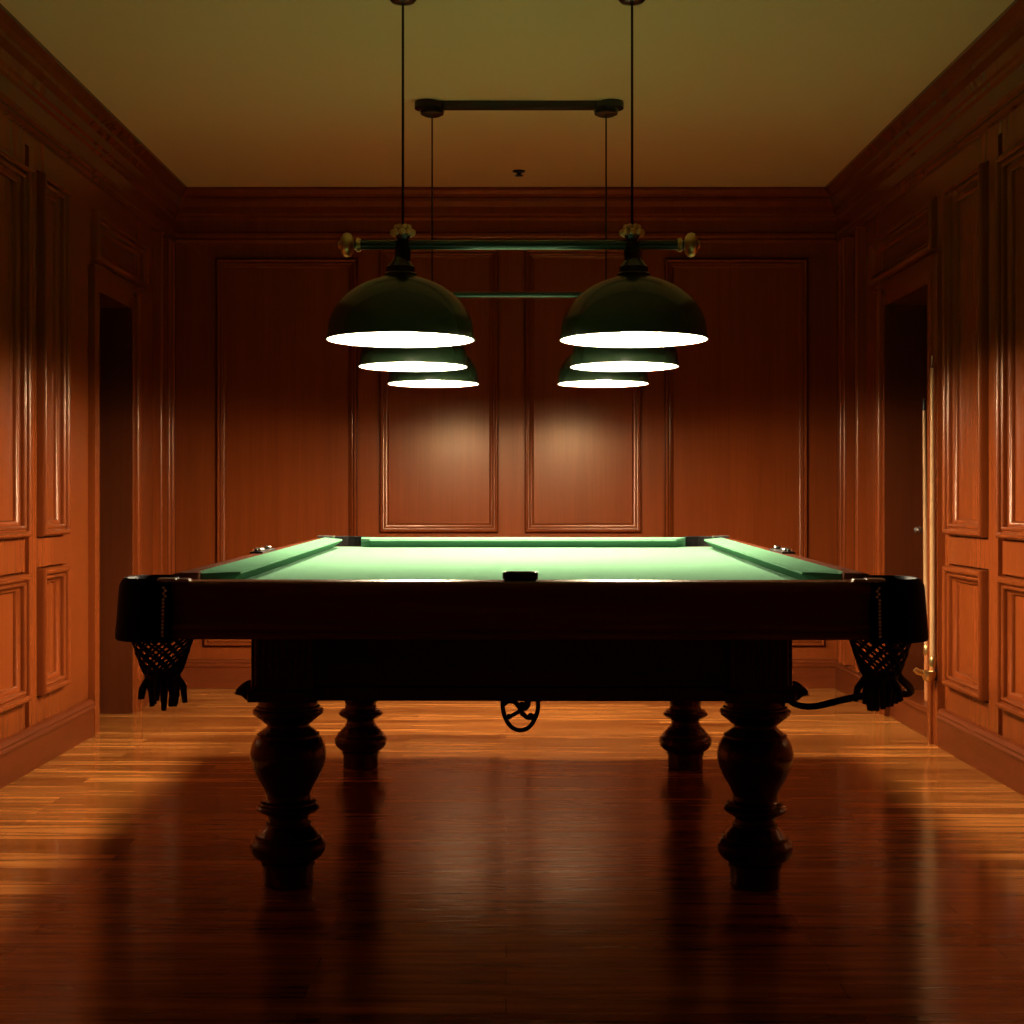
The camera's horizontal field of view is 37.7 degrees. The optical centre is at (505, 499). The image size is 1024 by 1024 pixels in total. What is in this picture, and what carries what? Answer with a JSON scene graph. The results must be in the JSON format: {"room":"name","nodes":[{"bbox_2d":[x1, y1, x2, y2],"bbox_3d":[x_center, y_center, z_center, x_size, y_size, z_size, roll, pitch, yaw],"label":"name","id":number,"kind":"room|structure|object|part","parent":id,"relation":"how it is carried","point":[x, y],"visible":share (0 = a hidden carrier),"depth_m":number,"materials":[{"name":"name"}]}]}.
{"room":"games hall","nodes":[
{"label":"games hall","id":0,"kind":"room"},
{"bbox_2d":[0,112,174,740],"bbox_3d":[-1.691,-0.310,2.730,0.078,2.540,9.860,0,0,0],"label":"wall","id":1,"kind":"structure","parent":0,"point":[65,242],"depth_m":5.72,"materials":[{"name":"brown wood"}]},
{"bbox_3d":[-1.694,0.485,4.870,0.052,0.450,0.840,0,0,0],"label":"panel moulding","id":2,"kind":"part","parent":1,"relation":"part of","materials":[{"name":"brown wood"}]},
{"bbox_3d":[-1.694,-0.519,4.870,0.052,1.302,0.840,0,0,0],"label":"panel moulding","id":3,"kind":"part","parent":1,"relation":"part of","materials":[{"name":"brown wood"}]},
{"bbox_3d":[-1.694,0.480,5.600,0.052,0.460,0.320,0,0,0],"label":"panel moulding","id":4,"kind":"part","parent":1,"relation":"part of","materials":[{"name":"brown wood"}]},
{"bbox_3d":[-1.694,-0.529,5.600,0.052,1.322,0.320,0,0,0],"label":"panel moulding","id":5,"kind":"part","parent":1,"relation":"part of","materials":[{"name":"brown wood"}]},
{"bbox_2d":[0,661,175,788],"bbox_3d":[-1.686,0.885,2.730,0.028,0.150,9.860,0,0,0],"label":"baseboard","id":6,"kind":"structure","parent":1,"relation":"attached to","point":[23,752],"depth_m":5.46,"materials":[{"name":"brown wood"}]},
{"bbox_2d":[0,3,186,241],"bbox_3d":[-1.654,-1.442,2.730,0.092,0.275,9.860,0,0,0],"label":"crown molding","id":7,"kind":"structure","parent":1,"relation":"attached to","point":[39,94],"depth_m":5.84,"materials":[{"name":"brown wood"}]},
{"bbox_2d":[100,292,132,713],"bbox_3d":[-1.839,0.048,6.470,0.322,1.825,0.540,0,0,0],"label":"door","id":8,"kind":"structure","parent":1,"relation":"in","point":[116,318],"depth_m":6.74,"materials":[{"name":"brown wood"}]},
{"bbox_3d":[-1.694,-1.090,6.590,0.052,0.200,0.860,0,0,0],"label":"panel moulding","id":9,"kind":"part","parent":1,"relation":"part of","materials":[{"name":"brown wood"}]},
{"bbox_2d":[175,243,837,658],"bbox_3d":[0.000,-0.310,7.655,3.400,2.540,0.039,0,0,0],"label":"wall","id":10,"kind":"structure","parent":0,"point":[282,438],"depth_m":7.67,"materials":[{"name":"brown wood"}]},
{"bbox_3d":[-1.152,0.603,7.655,0.781,0.285,0.039,0,0,0],"label":"panel moulding","id":11,"kind":"part","parent":10,"relation":"part of","materials":[{"name":"brown wood"}]},
{"bbox_3d":[-1.119,-0.435,7.655,0.715,1.590,0.039,0,0,0],"label":"panel moulding","id":12,"kind":"part","parent":10,"relation":"part of","materials":[{"name":"brown wood"}]},
{"bbox_3d":[-0.342,-0.557,7.655,0.603,1.445,0.039,0,0,0],"label":"panel moulding","id":13,"kind":"part","parent":10,"relation":"part of","materials":[{"name":"brown wood"}]},
{"bbox_2d":[175,187,837,243],"bbox_3d":[0.000,-1.442,7.614,3.400,0.275,0.092,0,0,0],"label":"crown molding","id":14,"kind":"structure","parent":10,"relation":"attached to","point":[206,215],"depth_m":7.63,"materials":[{"name":"brown wood"}]},
{"bbox_2d":[176,659,836,688],"bbox_3d":[0.000,0.885,7.646,3.400,0.150,0.028,0,0,0],"label":"baseboard","id":15,"kind":"structure","parent":10,"relation":"attached to","point":[197,673],"depth_m":7.64,"materials":[{"name":"brown wood"}]},
{"bbox_3d":[0.393,-0.557,7.655,0.592,1.445,0.039,0,0,0],"label":"panel moulding","id":16,"kind":"part","parent":10,"relation":"part of","materials":[{"name":"brown wood"}]},
{"bbox_3d":[1.175,-0.435,7.655,0.725,1.590,0.039,0,0,0],"label":"panel moulding","id":17,"kind":"part","parent":10,"relation":"part of","materials":[{"name":"brown wood"}]},
{"bbox_3d":[1.218,0.603,7.655,0.812,0.285,0.039,0,0,0],"label":"panel moulding","id":18,"kind":"part","parent":10,"relation":"part of","materials":[{"name":"brown wood"}]},
{"bbox_2d":[0,0,1013,186],"bbox_3d":[0.000,-1.620,2.730,3.400,0.080,9.860,0,0,0],"label":"ceiling","id":19,"kind":"structure","parent":0,"point":[223,93],"depth_m":5.61,"materials":[{"name":"brown paint"}]},
{"bbox_2d":[359,344,478,386],"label":"pendant light","id":20,"kind":"object","parent":19,"relation":"hanging from","point":[454,366],"depth_m":5.54,"materials":[{"name":"green metal"}]},
{"bbox_3d":[-0.334,-0.561,5.400,0.060,0.185,0.060,0,0,0],"label":"light bulb","id":21,"kind":"part","parent":20,"relation":"part of","materials":[{"name":"white glass"}]},
{"bbox_3d":[-0.334,-0.571,5.400,0.392,0.185,0.392,0,0,0],"label":"lamp shade","id":22,"kind":"part","parent":20,"relation":"part of","materials":[{"name":"green metal"}]},
{"bbox_3d":[-0.288,-0.532,5.950,0.060,0.165,0.060,0,0,0],"label":"light bulb","id":23,"kind":"part","parent":20,"relation":"part of","materials":[{"name":"white glass"}]},
{"bbox_3d":[-0.288,-0.542,5.950,0.362,0.165,0.362,0,0,0],"label":"lamp shade","id":24,"kind":"part","parent":20,"relation":"part of","materials":[{"name":"green metal"}]},
{"bbox_2d":[326,0,707,347],"bbox_3d":[0.035,-1.032,4.700,1.194,1.096,0.464,0,0,0],"label":"pendant light","id":25,"kind":"object","parent":19,"relation":"hanging from","point":[399,308],"visible":1,"depth_m":4.61,"materials":[{"name":"green metal"}]},
{"bbox_3d":[-0.330,-0.602,4.700,0.464,0.202,0.464,0,0,0],"label":"lamp shade","id":26,"kind":"part","parent":25,"relation":"part of","materials":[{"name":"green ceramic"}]},
{"bbox_3d":[-0.330,-0.589,4.700,0.074,0.209,0.074,0,0,0],"label":"light bulb","id":27,"kind":"part","parent":25,"relation":"part of","materials":[{"name":"white glass"}]},
{"bbox_3d":[-0.323,-1.210,4.700,0.008,0.701,0.008,0,0,0],"label":"cord","id":28,"kind":"part","parent":25,"relation":"part of","materials":[{"name":"black metal"}]},
{"bbox_3d":[-0.323,-0.844,4.700,0.077,0.037,0.077,0,0,23],"label":"brass crown","id":29,"kind":"part","parent":25,"relation":"part of","materials":[{"name":"brown metal"}]},
{"bbox_3d":[0.395,-1.210,4.700,0.008,0.701,0.008,0,0,0],"label":"cord","id":30,"kind":"part","parent":25,"relation":"part of","materials":[{"name":"black metal"}]},
{"bbox_3d":[0.395,-0.844,4.700,0.077,0.037,0.077,0,0,-23],"label":"brass crown","id":31,"kind":"part","parent":25,"relation":"part of","materials":[{"name":"brown metal"}]},
{"bbox_3d":[0.400,-0.589,4.700,0.074,0.209,0.074,0,0,0],"label":"light bulb","id":32,"kind":"part","parent":25,"relation":"part of","materials":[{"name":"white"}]},
{"bbox_3d":[0.400,-0.602,4.700,0.464,0.202,0.464,0,0,0],"label":"lamp shade","id":33,"kind":"part","parent":25,"relation":"part of","materials":[{"name":"green metal"}]},
{"bbox_2d":[452,292,582,297],"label":"fixture bar","id":34,"kind":"object","parent":19,"relation":"hanging from","point":[458,294],"depth_m":5.94,"materials":[{"name":"green metal"}]},
{"bbox_2d":[414,99,623,239],"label":"pendant light","id":35,"kind":"object","parent":19,"relation":"hanging from","point":[429,108],"depth_m":5.93,"materials":[{"name":"metal"}]},
{"bbox_3d":[-0.293,-1.177,5.950,0.006,0.727,0.006,0,0,-23],"label":"cord","id":36,"kind":"part","parent":35,"relation":"part of","materials":[{"name":"black metal"}]},
{"bbox_3d":[0.397,-1.177,5.950,0.006,0.727,0.006,0,0,-23],"label":"cord","id":37,"kind":"part","parent":35,"relation":"part of","materials":[{"name":"black metal"}]},
{"bbox_2d":[513,169,524,176],"bbox_3d":[0.062,-1.566,7.200,0.060,0.028,0.060,0,0,0],"label":"sprinkler head","id":38,"kind":"object","parent":19,"relation":"attached to","point":[518,171],"visible":1,"depth_m":7.19},
{"bbox_2d":[557,345,678,386],"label":"pendant light","id":39,"kind":"object","parent":19,"relation":"hanging from","point":[586,366],"depth_m":5.54,"materials":[{"name":"green metal"}]},
{"bbox_3d":[0.385,-0.542,5.950,0.362,0.165,0.362,0,0,0],"label":"lamp shade","id":40,"kind":"part","parent":39,"relation":"part of","materials":[{"name":"green metal"}]},
{"bbox_3d":[0.385,-0.532,5.950,0.060,0.165,0.060,0,0,0],"label":"light bulb","id":41,"kind":"part","parent":39,"relation":"part of","materials":[{"name":"white glass"}]},
{"bbox_3d":[0.426,-0.571,5.400,0.392,0.185,0.392,0,0,0],"label":"lamp shade","id":42,"kind":"part","parent":39,"relation":"part of","materials":[{"name":"green metal"}]},
{"bbox_3d":[0.426,-0.561,5.400,0.060,0.185,0.060,0,0,0],"label":"light bulb","id":43,"kind":"part","parent":39,"relation":"part of","materials":[{"name":"white glass"}]},
{"bbox_2d":[0,689,1023,1023],"bbox_3d":[0.000,1.000,2.730,4.200,0.080,9.860,0,0,0],"label":"floor","id":44,"kind":"structure","parent":0,"point":[559,870],"depth_m":3.72,"materials":[{"name":"brown wood"}]},
{"bbox_2d":[115,535,928,891],"bbox_3d":[0.059,0.548,4.460,1.774,0.825,2.642,0,0,1],"label":"pool table","id":45,"kind":"object","parent":44,"relation":"on","point":[384,618],"visible":1,"depth_m":3.66,"materials":[{"name":"brown wood"}]},
{"bbox_3d":[-0.699,0.217,4.450,0.066,0.149,2.321,0,0,0],"label":"rail","id":46,"kind":"part","parent":45,"relation":"part of","materials":[{"name":"green fabric"}]},
{"bbox_2d":[200,538,341,578],"bbox_3d":[-0.637,0.168,4.470,0.080,0.056,2.310,0,0,0],"label":"cushion","id":47,"kind":"object","parent":45,"relation":"on","point":[267,562],"depth_m":4.09,"materials":[{"name":"green fabric"}]},
{"bbox_3d":[-0.544,0.725,3.748,0.189,0.470,0.189,0,0,1],"label":"leg","id":48,"kind":"part","parent":45,"relation":"part of","materials":[{"name":"brown wood"}]},
{"bbox_3d":[-0.522,0.725,5.388,0.189,0.470,0.189,0,0,1],"label":"leg","id":49,"kind":"part","parent":45,"relation":"part of","materials":[{"name":"brown wood"}]},
{"bbox_2d":[502,571,537,580],"bbox_3d":[0.030,0.162,3.207,0.076,0.020,0.032,0,0,0],"label":"block","id":50,"kind":"object","parent":45,"relation":"on","point":[507,575],"visible":1,"depth_m":3.19,"materials":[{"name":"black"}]},
{"bbox_3d":[0.036,0.529,3.700,0.102,0.088,0.022,0,0,1],"label":"scroll handle","id":51,"kind":"part","parent":45,"relation":"part of","materials":[{"name":"black metal"}]},
{"bbox_3d":[0.030,0.234,3.198,1.501,0.124,0.064,0,0,1],"label":"rail","id":52,"kind":"part","parent":45,"relation":"part of","materials":[{"name":"brown wood"}]},
{"bbox_2d":[361,537,684,546],"bbox_3d":[0.064,0.160,5.652,1.229,0.037,0.085,0,0,1],"label":"cushion","id":53,"kind":"object","parent":45,"relation":"on","point":[365,541],"depth_m":5.63,"materials":[{"name":"green fabric"}]},
{"bbox_3d":[0.642,0.725,5.372,0.189,0.470,0.189,0,0,1],"label":"leg","id":54,"kind":"part","parent":45,"relation":"part of","materials":[{"name":"brown wood"}]},
{"bbox_3d":[0.620,0.725,3.732,0.189,0.470,0.189,0,0,1],"label":"leg","id":55,"kind":"part","parent":45,"relation":"part of","materials":[{"name":"brown wood"}]},
{"bbox_2d":[704,538,842,579],"bbox_3d":[0.733,0.168,4.451,0.111,0.056,2.310,0,0,1],"label":"cushion","id":56,"kind":"object","parent":45,"relation":"on","point":[776,563],"depth_m":4.07,"materials":[{"name":"green fabric"}]},
{"bbox_3d":[0.794,0.217,4.430,0.066,0.149,2.321,0,0,1],"label":"rail","id":57,"kind":"part","parent":45,"relation":"part of","materials":[{"name":"green fabric"}]},
{"bbox_3d":[0.841,0.408,3.534,0.160,0.231,0.568,0,0,-13],"label":"hanging cord","id":58,"kind":"part","parent":45,"relation":"part of","materials":[{"name":"black leather"}]},
{"bbox_2d":[890,690,926,736],"bbox_3d":[1.834,0.897,6.315,0.292,0.125,0.670,0,0,0],"label":"baseboard","id":59,"kind":"structure","parent":44,"relation":"on","point":[912,712],"depth_m":6.29,"materials":[{"name":"brown wood"}]},
{"bbox_2d":[922,399,926,701],"bbox_3d":[1.756,0.208,6.275,0.031,1.267,0.031,-1,-1,40],"label":"stick","id":60,"kind":"object","parent":59,"relation":"on","point":[924,400],"visible":0.66,"depth_m":6.27,"materials":[{"name":"brown wood"}]},
{"bbox_2d":[837,103,1023,746],"bbox_3d":[1.691,-0.310,2.730,0.078,2.540,9.860,0,0,0],"label":"wall","id":61,"kind":"structure","parent":0,"point":[958,233],"depth_m":5.65,"materials":[{"name":"brown wood"}]},
{"bbox_3d":[1.694,-1.090,6.420,0.052,0.200,1.000,0,0,0],"label":"panel moulding","id":62,"kind":"part","parent":61,"relation":"part of","materials":[{"name":"brown wood"}]},
{"bbox_2d":[884,285,926,716],"bbox_3d":[1.829,0.048,6.315,0.302,1.825,0.670,0,0,0],"label":"door","id":63,"kind":"structure","parent":61,"relation":"in","point":[905,318],"depth_m":6.65,"materials":[{"name":"brown wood"}]},
{"bbox_2d":[914,526,922,533],"bbox_3d":[1.825,0.133,6.618,0.036,0.035,0.064,0,0,0],"label":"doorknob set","id":64,"kind":"object","parent":63,"relation":"attached to","point":[917,529],"visible":0.94,"depth_m":6.64,"materials":[{"name":"silver metal"}]},
{"bbox_2d":[825,0,1023,242],"bbox_3d":[1.654,-1.442,2.730,0.092,0.275,9.860,0,0,0],"label":"crown molding","id":65,"kind":"structure","parent":61,"relation":"attached to","point":[984,83],"depth_m":5.74,"materials":[{"name":"brown wood"}]},
{"bbox_2d":[913,667,937,681],"bbox_3d":[1.636,0.680,5.856,0.093,0.055,0.058,0,0,0],"label":"holder","id":66,"kind":"object","parent":61,"relation":"attached to","point":[927,675],"visible":1,"depth_m":5.84,"materials":[{"name":"gold metal"}]},
{"bbox_2d":[922,670,935,681],"bbox_3d":[1.652,0.688,5.856,0.058,0.040,0.058,0,0,0],"label":"cup","id":67,"kind":"object","parent":66,"relation":"on","point":[927,675],"depth_m":5.84,"materials":[{"name":"gold metal"}]},
{"bbox_2d":[929,355,936,670],"bbox_3d":[1.665,0.051,5.856,0.031,1.233,0.031,0,0,0],"label":"stick","id":68,"kind":"object","parent":66,"relation":"in","point":[932,659],"visible":1,"depth_m":5.85,"materials":[{"name":"brown wood"}]},
{"bbox_3d":[1.677,0.682,5.856,0.010,0.044,0.032,0,0,0],"label":"wall plate","id":69,"kind":"part","parent":66,"relation":"part of","materials":[{"name":"black metal"}]},
{"bbox_2d":[835,660,1023,795],"bbox_3d":[1.686,0.885,2.730,0.028,0.150,9.860,0,0,0],"label":"baseboard","id":70,"kind":"structure","parent":61,"relation":"attached to","point":[998,757],"depth_m":5.36,"materials":[{"name":"brown wood"}]},
{"bbox_3d":[1.694,0.480,5.520,0.052,0.460,0.460,0,0,0],"label":"panel moulding","id":71,"kind":"part","parent":61,"relation":"part of","materials":[{"name":"brown wood"}]},
{"bbox_3d":[1.694,-0.529,5.520,0.052,1.322,0.460,0,0,0],"label":"panel moulding","id":72,"kind":"part","parent":61,"relation":"part of","materials":[{"name":"brown wood"}]},
{"bbox_3d":[1.694,0.485,4.705,0.052,0.450,0.840,0,0,0],"label":"panel moulding","id":73,"kind":"part","parent":61,"relation":"part of","materials":[{"name":"brown wood"}]},
{"bbox_3d":[1.694,-0.519,4.705,0.052,1.302,0.840,0,0,0],"label":"panel moulding","id":74,"kind":"part","parent":61,"relation":"part of","materials":[{"name":"brown wood"}]}
]}

